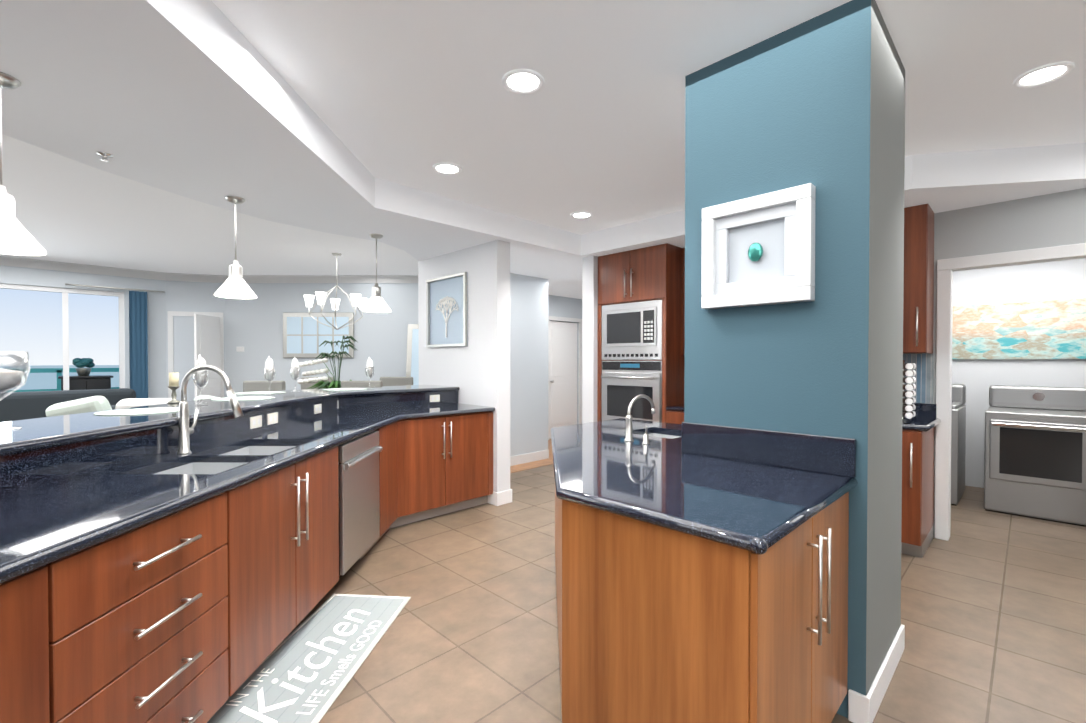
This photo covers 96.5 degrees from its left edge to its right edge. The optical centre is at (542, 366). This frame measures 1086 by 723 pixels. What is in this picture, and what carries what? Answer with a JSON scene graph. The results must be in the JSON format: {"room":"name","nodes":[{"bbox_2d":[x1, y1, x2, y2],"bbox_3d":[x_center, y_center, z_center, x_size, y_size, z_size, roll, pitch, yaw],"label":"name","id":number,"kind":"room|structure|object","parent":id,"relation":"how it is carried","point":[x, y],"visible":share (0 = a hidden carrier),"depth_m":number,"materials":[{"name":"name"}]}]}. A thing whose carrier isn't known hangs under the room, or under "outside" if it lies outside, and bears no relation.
{"room":"kitchen","nodes":[
{"label":"kitchen","id":0,"kind":"room"},
{"bbox_2d":[0,351,35,434],"bbox_3d":[-2.108,0.093,1.857,0.200,0.300,0.200,-1,1,-45],"label":"bowl","id":1,"kind":"object","parent":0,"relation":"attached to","point":[9,379],"depth_m":1.87,"materials":[{"name":"silver metal"}]},
{"bbox_2d":[192,403,475,430],"bbox_3d":[-1.170,0.413,3.689,2.225,0.040,1.424,-1,1,-45],"label":"backsplash","id":2,"kind":"structure","parent":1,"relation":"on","point":[269,420],"depth_m":3.65,"materials":[{"name":"black stone"}]},
{"bbox_2d":[0,265,165,397],"bbox_3d":[-9.440,-0.040,3.976,10.120,2.700,0.150,-1,1,-45],"label":"wall","id":3,"kind":"structure","parent":0,"point":[156,313],"depth_m":7.16,"materials":[{"name":"white paint"}]},
{"bbox_2d":[0,283,124,389],"bbox_3d":[-8.760,0.122,4.641,7.220,2.360,0.070,-1,1,-45],"label":"window frames","id":4,"kind":"structure","parent":3,"relation":"in","point":[65,316],"depth_m":6.74,"materials":[{"name":"white"}]},
{"bbox_2d":[65,283,164,397],"bbox_3d":[-6.142,0.054,7.014,1.080,2.381,0.070,-1,1,-45],"label":"curtain","id":5,"kind":"object","parent":3,"relation":"hanging from","point":[138,340],"visible":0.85,"depth_m":7.17,"materials":[{"name":"blue fabric"}]},
{"bbox_2d":[165,281,225,400],"bbox_3d":[-5.456,-0.083,7.662,0.798,2.700,0.120,0,1,-18],"label":"wall","id":6,"kind":"structure","parent":0,"point":[185,296],"depth_m":7.56,"materials":[{"name":"white paint"}]},
{"bbox_2d":[168,311,223,397],"bbox_3d":[-5.282,0.210,7.449,0.670,2.120,0.772,-1,1,-45],"label":"door frame","id":7,"kind":"structure","parent":6,"relation":"attached to","point":[209,337],"depth_m":7.48,"materials":[{"name":"white wood"}]},
{"bbox_2d":[225,283,417,396],"bbox_3d":[-3.089,-0.084,7.787,3.938,2.700,0.120,0,1,0],"label":"wall","id":8,"kind":"structure","parent":0,"point":[254,328],"depth_m":7.72,"materials":[{"name":"white paint"}]},
{"bbox_2d":[0,256,417,282],"bbox_3d":[-6.173,-1.345,4.847,11.200,0.110,3.204,-1,1,-45],"label":"crown molding","id":9,"kind":"structure","parent":8,"relation":"attached to","point":[58,266],"depth_m":7.52,"materials":[{"name":"white"}]},
{"bbox_2d":[236,347,243,351],"bbox_3d":[-4.818,-0.273,7.719,0.120,0.080,0.020,0,1,0],"label":"light switch","id":10,"kind":"object","parent":8,"relation":"attached to","point":[239,349],"visible":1,"depth_m":7.71,"materials":[{"name":"white plastic"}]},
{"bbox_2d":[283,312,353,357],"bbox_3d":[-3.568,-0.493,7.698,1.120,0.720,0.049,0,1,0],"label":"window","id":11,"kind":"structure","parent":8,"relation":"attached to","point":[306,335],"depth_m":7.68,"materials":[{"name":"blue glass"}]},
{"bbox_2d":[418,240,509,491],"bbox_3d":[-0.864,-0.053,5.071,0.160,2.700,1.400,-1,1,-45],"label":"wall","id":12,"kind":"structure","parent":0,"point":[476,370],"depth_m":4.67,"materials":[{"name":"white paint"}]},
{"bbox_2d":[426,272,467,347],"bbox_3d":[-1.018,-0.573,5.080,0.034,0.740,0.720,-1,1,-45],"label":"framed picture","id":13,"kind":"object","parent":12,"relation":"attached to","point":[447,311],"visible":1,"depth_m":5.07,"materials":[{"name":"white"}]},
{"bbox_2d":[500,489,511,502],"bbox_3d":[-0.712,1.235,5.059,0.017,0.125,1.175,-1,1,-45],"label":"baseboard","id":14,"kind":"structure","parent":12,"relation":"attached to","point":[506,496],"depth_m":4.59,"materials":[{"name":"white"}]},
{"bbox_2d":[510,273,547,455],"bbox_3d":[-0.579,-0.065,6.131,1.740,2.700,0.100,-1,1,-45],"label":"wall","id":15,"kind":"structure","parent":0,"point":[528,364],"depth_m":6.45,"materials":[{"name":"white paint"}]},
{"bbox_2d":[510,450,548,465],"bbox_3d":[-0.539,1.223,6.106,1.740,0.125,0.014,-1,1,-45],"label":"baseboard","id":16,"kind":"structure","parent":15,"relation":"attached to","point":[539,455],"depth_m":6.45,"materials":[{"name":"white wood"}]},
{"bbox_2d":[510,439,552,472],"bbox_3d":[0.156,1.268,7.372,4.510,0.004,1.400,-1,1,-45],"label":"floor","id":17,"kind":"structure","parent":0,"point":[529,465],"depth_m":6.31,"materials":[{"name":"beige tile"}]},
{"bbox_2d":[498,214,583,298],"bbox_3d":[0.417,-1.326,7.037,4.770,0.240,2.600,-1,1,-45],"label":"ceiling soffit","id":18,"kind":"structure","parent":0,"point":[553,256],"depth_m":5.18,"materials":[{"name":"white paint"}]},
{"bbox_2d":[0,0,1085,274],"bbox_3d":[-1.709,-1.425,1.779,18.000,0.120,14.150,-1,1,-45],"label":"ceiling","id":19,"kind":"structure","parent":0,"point":[406,92],"depth_m":2.56,"materials":[{"name":"white paint"}]},
{"bbox_2d":[0,0,503,260],"bbox_3d":[-1.789,-1.258,1.188,2.077,0.240,8.619,0,1,7],"label":"ceiling soffit","id":20,"kind":"object","parent":19,"relation":"attached to","point":[203,101],"visible":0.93,"depth_m":2.31,"materials":[{"name":"white paint"}]},
{"bbox_2d":[0,72,46,255],"bbox_3d":[-2.158,-0.807,1.927,0.254,0.680,0.254,-1,1,-45],"label":"pendant light","id":21,"kind":"object","parent":20,"relation":"hanging from","point":[16,237],"visible":1,"depth_m":1.92,"materials":[{"name":"silver metal"}]},
{"bbox_2d":[96,151,112,161],"bbox_3d":[-2.385,-1.137,2.639,0.070,0.036,0.070,-1,1,-45],"label":"sprinkler","id":22,"kind":"object","parent":20,"relation":"attached to","point":[105,156],"visible":1,"depth_m":2.63,"materials":[{"name":"silver metal"}]},
{"bbox_2d":[214,196,256,298],"bbox_3d":[-2.135,-0.823,3.366,0.254,0.680,0.254,-1,1,-45],"label":"pendant light","id":23,"kind":"object","parent":20,"relation":"hanging from","point":[234,286],"visible":1,"depth_m":3.33,"materials":[{"name":"silver metal"}]},
{"bbox_2d":[361,234,390,312],"bbox_3d":[-1.495,-0.835,4.349,0.254,0.680,0.254,-1,1,-45],"label":"pendant light","id":24,"kind":"object","parent":20,"relation":"hanging from","point":[376,303],"visible":1,"depth_m":4.31,"materials":[{"name":"silver metal"}]},
{"bbox_2d":[304,253,367,329],"bbox_3d":[-2.572,-0.938,6.126,0.727,0.955,0.758,-1,1,-45],"label":"dining chandelier","id":25,"kind":"object","parent":19,"relation":"hanging from","point":[358,300],"visible":0.98,"depth_m":6.04,"materials":[{"name":"silver metal"}]},
{"bbox_2d":[432,162,461,174],"bbox_3d":[-0.668,-1.377,3.386,0.204,0.011,0.204,-1,1,-45],"label":"recessed light","id":26,"kind":"object","parent":19,"relation":"in","point":[444,168],"visible":1,"depth_m":3.38,"materials":[{"name":"white glass"}]},
{"bbox_2d":[502,69,543,94],"bbox_3d":[-0.095,-1.365,2.332,0.204,0.011,0.204,-1,1,-45],"label":"recessed light","id":27,"kind":"object","parent":19,"relation":"in","point":[523,81],"visible":0.98,"depth_m":2.33,"materials":[{"name":"white"}]},
{"bbox_2d":[571,211,592,218],"bbox_3d":[0.355,-1.389,4.465,0.204,0.011,0.204,-1,1,-45],"label":"recessed light","id":28,"kind":"object","parent":19,"relation":"in","point":[581,215],"visible":1,"depth_m":4.47,"materials":[{"name":"white"}]},
{"bbox_2d":[1013,61,1074,88],"bbox_3d":[2.348,-1.364,2.278,0.204,0.011,0.204,-1,1,-45],"label":"recessed light","id":29,"kind":"object","parent":19,"relation":"in","point":[1043,75],"visible":0.98,"depth_m":2.27,"materials":[{"name":"white glass"}]},
{"bbox_2d":[548,295,581,423],"bbox_3d":[0.162,-0.091,8.420,3.200,2.700,0.100,-1,1,-45],"label":"wall","id":30,"kind":"structure","parent":0,"point":[560,306],"depth_m":8.65,"materials":[{"name":"white paint"}]},
{"bbox_2d":[548,316,581,439],"bbox_3d":[0.370,0.197,8.569,0.940,2.120,0.118,-1,1,-45],"label":"door","id":31,"kind":"structure","parent":30,"relation":"attached to","point":[562,373],"depth_m":8.59,"materials":[{"name":"white wood"}]},
{"bbox_2d":[582,255,597,423],"bbox_3d":[1.729,-0.069,6.485,3.510,2.700,0.155,-1,1,-45],"label":"wall","id":32,"kind":"structure","parent":0,"point":[589,335],"depth_m":5.23,"materials":[{"name":"white paint"}]},
{"bbox_2d":[286,464,1085,722],"bbox_3d":[-1.709,1.365,1.812,18.000,0.060,14.150,-1,1,-45],"label":"floor","id":33,"kind":"structure","parent":0,"point":[993,612],"depth_m":2.52,"materials":[{"name":"beige tile"}]},
{"bbox_2d":[0,388,135,421],"bbox_3d":[-6.598,0.795,5.298,1.000,1.000,3.200,1,1,40],"label":"sofa","id":34,"kind":"object","parent":33,"relation":"on","point":[15,406],"visible":0.1,"depth_m":5.54,"materials":[{"name":"grey fabric"}]},
{"bbox_2d":[45,395,218,416],"bbox_3d":[-3.453,0.780,4.337,1.657,1.050,0.900,0,1,-5],"label":"bar stools","id":35,"kind":"object","parent":33,"relation":"on","point":[92,404],"visible":0.15,"depth_m":4.15,"materials":[{"name":"white"}]},
{"bbox_2d":[0,407,494,722],"bbox_3d":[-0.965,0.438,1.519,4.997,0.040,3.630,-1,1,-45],"label":"base cabinet","id":36,"kind":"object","parent":33,"relation":"on","point":[145,578],"depth_m":1.71,"materials":[{"name":"brown wood"}]},
{"bbox_2d":[177,365,243,453],"bbox_3d":[-1.568,0.201,2.282,0.232,0.416,0.247,-1,1,-45],"label":"faucet","id":37,"kind":"object","parent":36,"relation":"on","point":[183,430],"depth_m":2.27,"materials":[{"name":"silver metal"}]},
{"bbox_2d":[155,446,294,473],"bbox_3d":[-1.447,0.531,2.281,0.874,0.164,0.874,-1,1,-45],"label":"sink","id":38,"kind":"object","parent":36,"relation":"in","point":[194,465],"depth_m":2.26,"materials":[{"name":"silver metal"}]},
{"bbox_2d":[337,430,382,577],"bbox_3d":[-1.177,0.835,3.103,0.486,0.770,0.486,-1,1,-45],"label":"dishwasher","id":39,"kind":"object","parent":36,"relation":"in","point":[359,457],"depth_m":3.02,"materials":[{"name":"silver metal"}]},
{"bbox_2d":[243,381,285,391],"bbox_3d":[-3.146,0.730,5.279,0.460,1.130,0.470,0,1,0],"label":"dining chair","id":40,"kind":"object","parent":33,"relation":"on","point":[250,386],"visible":0.15,"depth_m":5.44,"materials":[{"name":"grey fabric"}]},
{"bbox_2d":[207,594,410,722],"bbox_3d":[-1.035,1.325,2.189,0.460,0.010,1.200,0,1,5],"label":"runner rug","id":41,"kind":"object","parent":33,"relation":"on","point":[307,669],"visible":1,"depth_m":2.15,"materials":[{"name":"grey fabric"}]},
{"bbox_2d":[301,377,333,389],"bbox_3d":[-3.142,0.710,6.969,0.460,1.130,0.470,0,1,0],"label":"dining chair","id":42,"kind":"object","parent":33,"relation":"on","point":[305,385],"visible":0.1,"depth_m":6.73,"materials":[{"name":"grey fabric"}]},
{"bbox_2d":[341,381,382,387],"bbox_3d":[-2.046,0.730,5.277,0.460,1.130,0.470,0,1,0],"label":"dining chair","id":43,"kind":"object","parent":33,"relation":"on","point":[348,384],"visible":0.15,"depth_m":5.44,"materials":[{"name":"grey"}]},
{"bbox_2d":[380,377,412,385],"bbox_3d":[-2.042,0.710,6.967,0.460,1.130,0.470,0,1,0],"label":"dining chair","id":44,"kind":"object","parent":33,"relation":"on","point":[394,381],"visible":0.19,"depth_m":6.73,"materials":[{"name":"grey"}]},
{"bbox_2d":[406,324,418,384],"bbox_3d":[-1.764,0.301,7.550,0.750,1.933,0.299,0,1,0],"label":"leaning mirror","id":45,"kind":"object","parent":33,"relation":"on","point":[412,365],"visible":0.15,"depth_m":7.60,"materials":[{"name":"blue mirror"}]},
{"bbox_2d":[488,491,499,505],"bbox_3d":[-0.921,1.235,5.020,0.014,0.125,1.414,-1,1,-45],"label":"baseboard","id":46,"kind":"structure","parent":33,"relation":"on","point":[499,498],"depth_m":4.54,"materials":[{"name":"white"}]},
{"bbox_2d":[597,243,684,422],"bbox_3d":[1.099,0.056,5.146,0.642,2.476,0.835,-1,1,-45],"label":"tall cabinet","id":47,"kind":"object","parent":33,"relation":"on","point":[641,321],"depth_m":4.84,"materials":[{"name":"brown wood"}]},
{"bbox_2d":[601,361,661,421],"bbox_3d":[0.864,0.286,4.915,0.086,0.685,0.735,-1,1,-45],"label":"wall oven","id":48,"kind":"object","parent":47,"relation":"in","point":[621,381],"depth_m":4.90,"materials":[{"name":"silver metal"}]},
{"bbox_2d":[602,300,661,359],"bbox_3d":[0.882,-0.356,4.926,0.035,0.580,0.735,-1,1,-45],"label":"microwave","id":49,"kind":"object","parent":47,"relation":"in","point":[631,329],"depth_m":4.89,"materials":[{"name":"silver metal"}]},
{"bbox_2d":[665,408,683,423],"bbox_3d":[1.627,0.862,4.635,0.629,0.877,0.648,-1,1,-45],"label":"base cabinet","id":50,"kind":"object","parent":33,"relation":"on","point":[671,414],"depth_m":4.58,"materials":[{"name":"brown wood"}]},
{"bbox_2d":[555,491,848,722],"bbox_3d":[0.577,0.887,2.413,1.765,0.877,1.722,-1,1,-45],"label":"kitchen island","id":51,"kind":"object","parent":33,"relation":"on","point":[701,573],"depth_m":1.44,"materials":[{"name":"brown wood"}]},
{"bbox_2d":[550,419,857,558],"bbox_3d":[0.554,0.428,2.427,1.809,0.040,1.754,-1,1,-45],"label":"island countertop","id":52,"kind":"structure","parent":51,"relation":"on","point":[732,504],"depth_m":1.67,"materials":[{"name":"black stone"}]},
{"bbox_2d":[622,395,654,442],"bbox_3d":[0.566,0.281,2.635,0.292,0.248,0.186,-1,1,-45],"label":"faucet","id":53,"kind":"object","parent":52,"relation":"on","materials":[{"name":"silver metal"}]},
{"bbox_2d":[654,431,673,438],"bbox_3d":[0.722,0.503,2.946,0.348,0.146,0.348,-1,1,-45],"label":"sink","id":54,"kind":"object","parent":52,"relation":"in","point":[655,432],"depth_m":3.13,"materials":[{"name":"silver metal"}]},
{"bbox_2d":[901,428,934,557],"bbox_3d":[2.540,0.872,3.717,0.629,0.877,0.648,-1,1,-45],"label":"base cabinet","id":55,"kind":"object","parent":33,"relation":"on","point":[917,527],"depth_m":3.32,"materials":[{"name":"brown wood"}]},
{"bbox_2d":[669,404,940,431],"bbox_3d":[2.097,0.408,4.153,0.634,0.040,1.983,-1,1,-45],"label":"countertop","id":56,"kind":"structure","parent":55,"relation":"on","point":[927,422],"depth_m":3.49,"materials":[{"name":"black stone"}]},
{"bbox_2d":[951,384,965,505],"bbox_3d":[3.884,0.743,5.010,0.750,1.110,0.680,-1,1,-45],"label":"washer","id":57,"kind":"object","parent":33,"relation":"on","point":[958,440],"visible":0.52,"depth_m":4.60,"materials":[{"name":"silver metal"}]},
{"bbox_2d":[984,385,1085,526],"bbox_3d":[4.484,0.750,4.386,0.780,1.110,0.690,-1,1,-45],"label":"oven","id":58,"kind":"object","parent":33,"relation":"on","point":[1035,455],"visible":1,"depth_m":4.18,"materials":[{"name":"silver metal"}]},
{"bbox_3d":[-2.594,0.905,6.125,2.185,0.760,2.185,-1,1,-45],"label":"dining table","id":59,"kind":"object","parent":33,"relation":"on","visible":0},
{"bbox_2d":[297,335,357,388],"bbox_3d":[-2.640,0.070,6.098,0.758,0.908,0.719,-1,1,-45],"label":"orchid","id":60,"kind":"object","parent":59,"relation":"on","point":[321,384],"visible":0.75,"depth_m":6.06,"materials":[{"name":"green plant"}]},
{"bbox_2d":[682,423,856,478],"bbox_3d":[0.912,0.339,2.053,0.020,0.144,0.710,-1,1,-45],"label":"backsplash","id":61,"kind":"structure","parent":0,"relation":"attached to","point":[831,455],"depth_m":2.00,"materials":[{"name":"black stone"}]},
{"bbox_2d":[581,143,1085,256],"bbox_3d":[2.171,-1.291,4.035,0.880,0.240,4.129,-1,1,-45],"label":"soffit","id":62,"kind":"structure","parent":0,"point":[942,182],"depth_m":3.15,"materials":[{"name":"white paint"}]},
{"bbox_2d":[866,0,904,694],"bbox_3d":[1.177,-0.021,2.285,0.680,2.700,0.741,-1,1,-45],"label":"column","id":63,"kind":"structure","parent":0,"point":[886,290],"depth_m":1.98,"materials":[{"name":"grey paint"}]},
{"bbox_2d":[684,0,870,717],"bbox_3d":[0.935,-0.018,2.045,0.002,2.700,0.740,-1,1,-45],"label":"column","id":64,"kind":"structure","parent":63,"relation":"attached to","point":[789,108],"depth_m":1.94,"materials":[{"name":"blue paint"}]},
{"bbox_2d":[701,183,815,309],"bbox_3d":[0.891,-0.483,2.043,0.054,0.450,0.450,-1,1,-45],"label":"framed picture","id":65,"kind":"object","parent":64,"relation":"attached to","point":[758,250],"visible":1,"depth_m":2.03,"materials":[{"name":"white wood"}]},
{"bbox_2d":[848,624,904,722],"bbox_3d":[1.424,1.274,2.052,0.708,0.115,0.069,-1,1,-45],"label":"baseboard","id":66,"kind":"structure","parent":63,"relation":"attached to","point":[862,708],"depth_m":1.87,"materials":[{"name":"white wood"}]},
{"bbox_2d":[925,188,1085,537],"bbox_3d":[3.675,-0.030,3.092,0.100,2.700,7.390,-1,1,-45],"label":"wall","id":67,"kind":"structure","parent":0,"point":[1049,220],"depth_m":3.41,"materials":[{"name":"grey paint"}]},
{"bbox_2d":[681,248,684,355],"bbox_3d":[1.725,-0.643,4.717,0.349,1.068,0.644,-1,1,-45],"label":"upper cabinet","id":68,"kind":"object","parent":67,"relation":"attached to","point":[682,249],"depth_m":4.81,"materials":[{"name":"brown wood"}]},
{"bbox_2d":[903,204,933,355],"bbox_3d":[2.633,-0.632,3.806,0.349,1.068,0.644,-1,1,-45],"label":"upper cabinet","id":69,"kind":"object","parent":67,"relation":"attached to","point":[918,293],"depth_m":3.51,"materials":[{"name":"brown wood"}]},
{"bbox_2d":[902,404,936,415],"bbox_3d":[2.304,0.333,4.380,0.020,0.105,1.953,-1,1,-45],"label":"backsplash","id":70,"kind":"structure","parent":67,"relation":"attached to","point":[908,409],"depth_m":3.70,"materials":[{"name":"black stone"}]},
{"bbox_2d":[935,243,1085,540],"bbox_3d":[3.414,0.257,3.358,0.136,2.120,1.070,-1,1,-45],"label":"door frame","id":71,"kind":"structure","parent":67,"relation":"attached to","point":[946,268],"depth_m":3.65,"materials":[{"name":"white wood"}]},
{"bbox_2d":[952,258,1085,487],"bbox_3d":[4.927,-0.052,4.981,0.100,2.700,3.500,-1,1,-45],"label":"wall","id":72,"kind":"structure","parent":0,"point":[1048,281],"depth_m":5.02,"materials":[{"name":"white paint"}]},
{"bbox_2d":[952,298,1085,358],"bbox_3d":[4.984,-0.360,4.822,0.034,0.580,1.600,-1,1,-45],"label":"framed picture","id":73,"kind":"object","parent":72,"relation":"attached to","point":[1052,329],"visible":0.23,"depth_m":4.92,"materials":[{"name":"multicoloured wood"}]},
{"label":"outside","id":74,"kind":"structure","parent":0,"visible":0},
{"bbox_2d":[0,365,118,389],"bbox_3d":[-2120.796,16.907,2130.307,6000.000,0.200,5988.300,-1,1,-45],"label":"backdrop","id":75,"kind":"structure","parent":74,"point":[41,381],"depth_m":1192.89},
{"bbox_3d":[-9.479,1.324,5.363,12.000,0.060,1.850,-1,1,-45],"label":"floor","id":76,"kind":"structure","parent":74,"visible":0},
{"bbox_2d":[3,368,118,391],"bbox_3d":[-10.083,0.672,5.962,12.000,1.230,0.060,-1,1,-45],"label":"rail","id":77,"kind":"object","parent":76,"relation":"on","point":[59,371],"visible":0.08,"depth_m":7.99,"materials":[{"name":"teal"}]},
{"bbox_2d":[58,375,112,389],"bbox_3d":[-7.106,0.709,7.543,0.610,1.120,0.560,-1,1,-45],"label":"console","id":78,"kind":"object","parent":76,"relation":"on","point":[89,382],"visible":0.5,"depth_m":7.38,"materials":[{"name":"black wood"}]},
{"bbox_2d":[72,358,94,375],"bbox_3d":[-7.122,0.009,7.519,0.256,0.278,0.258,-1,1,-45],"label":"plant","id":79,"kind":"object","parent":78,"relation":"on","point":[82,363],"visible":1,"depth_m":7.46,"materials":[{"name":"green plant"}]}
]}

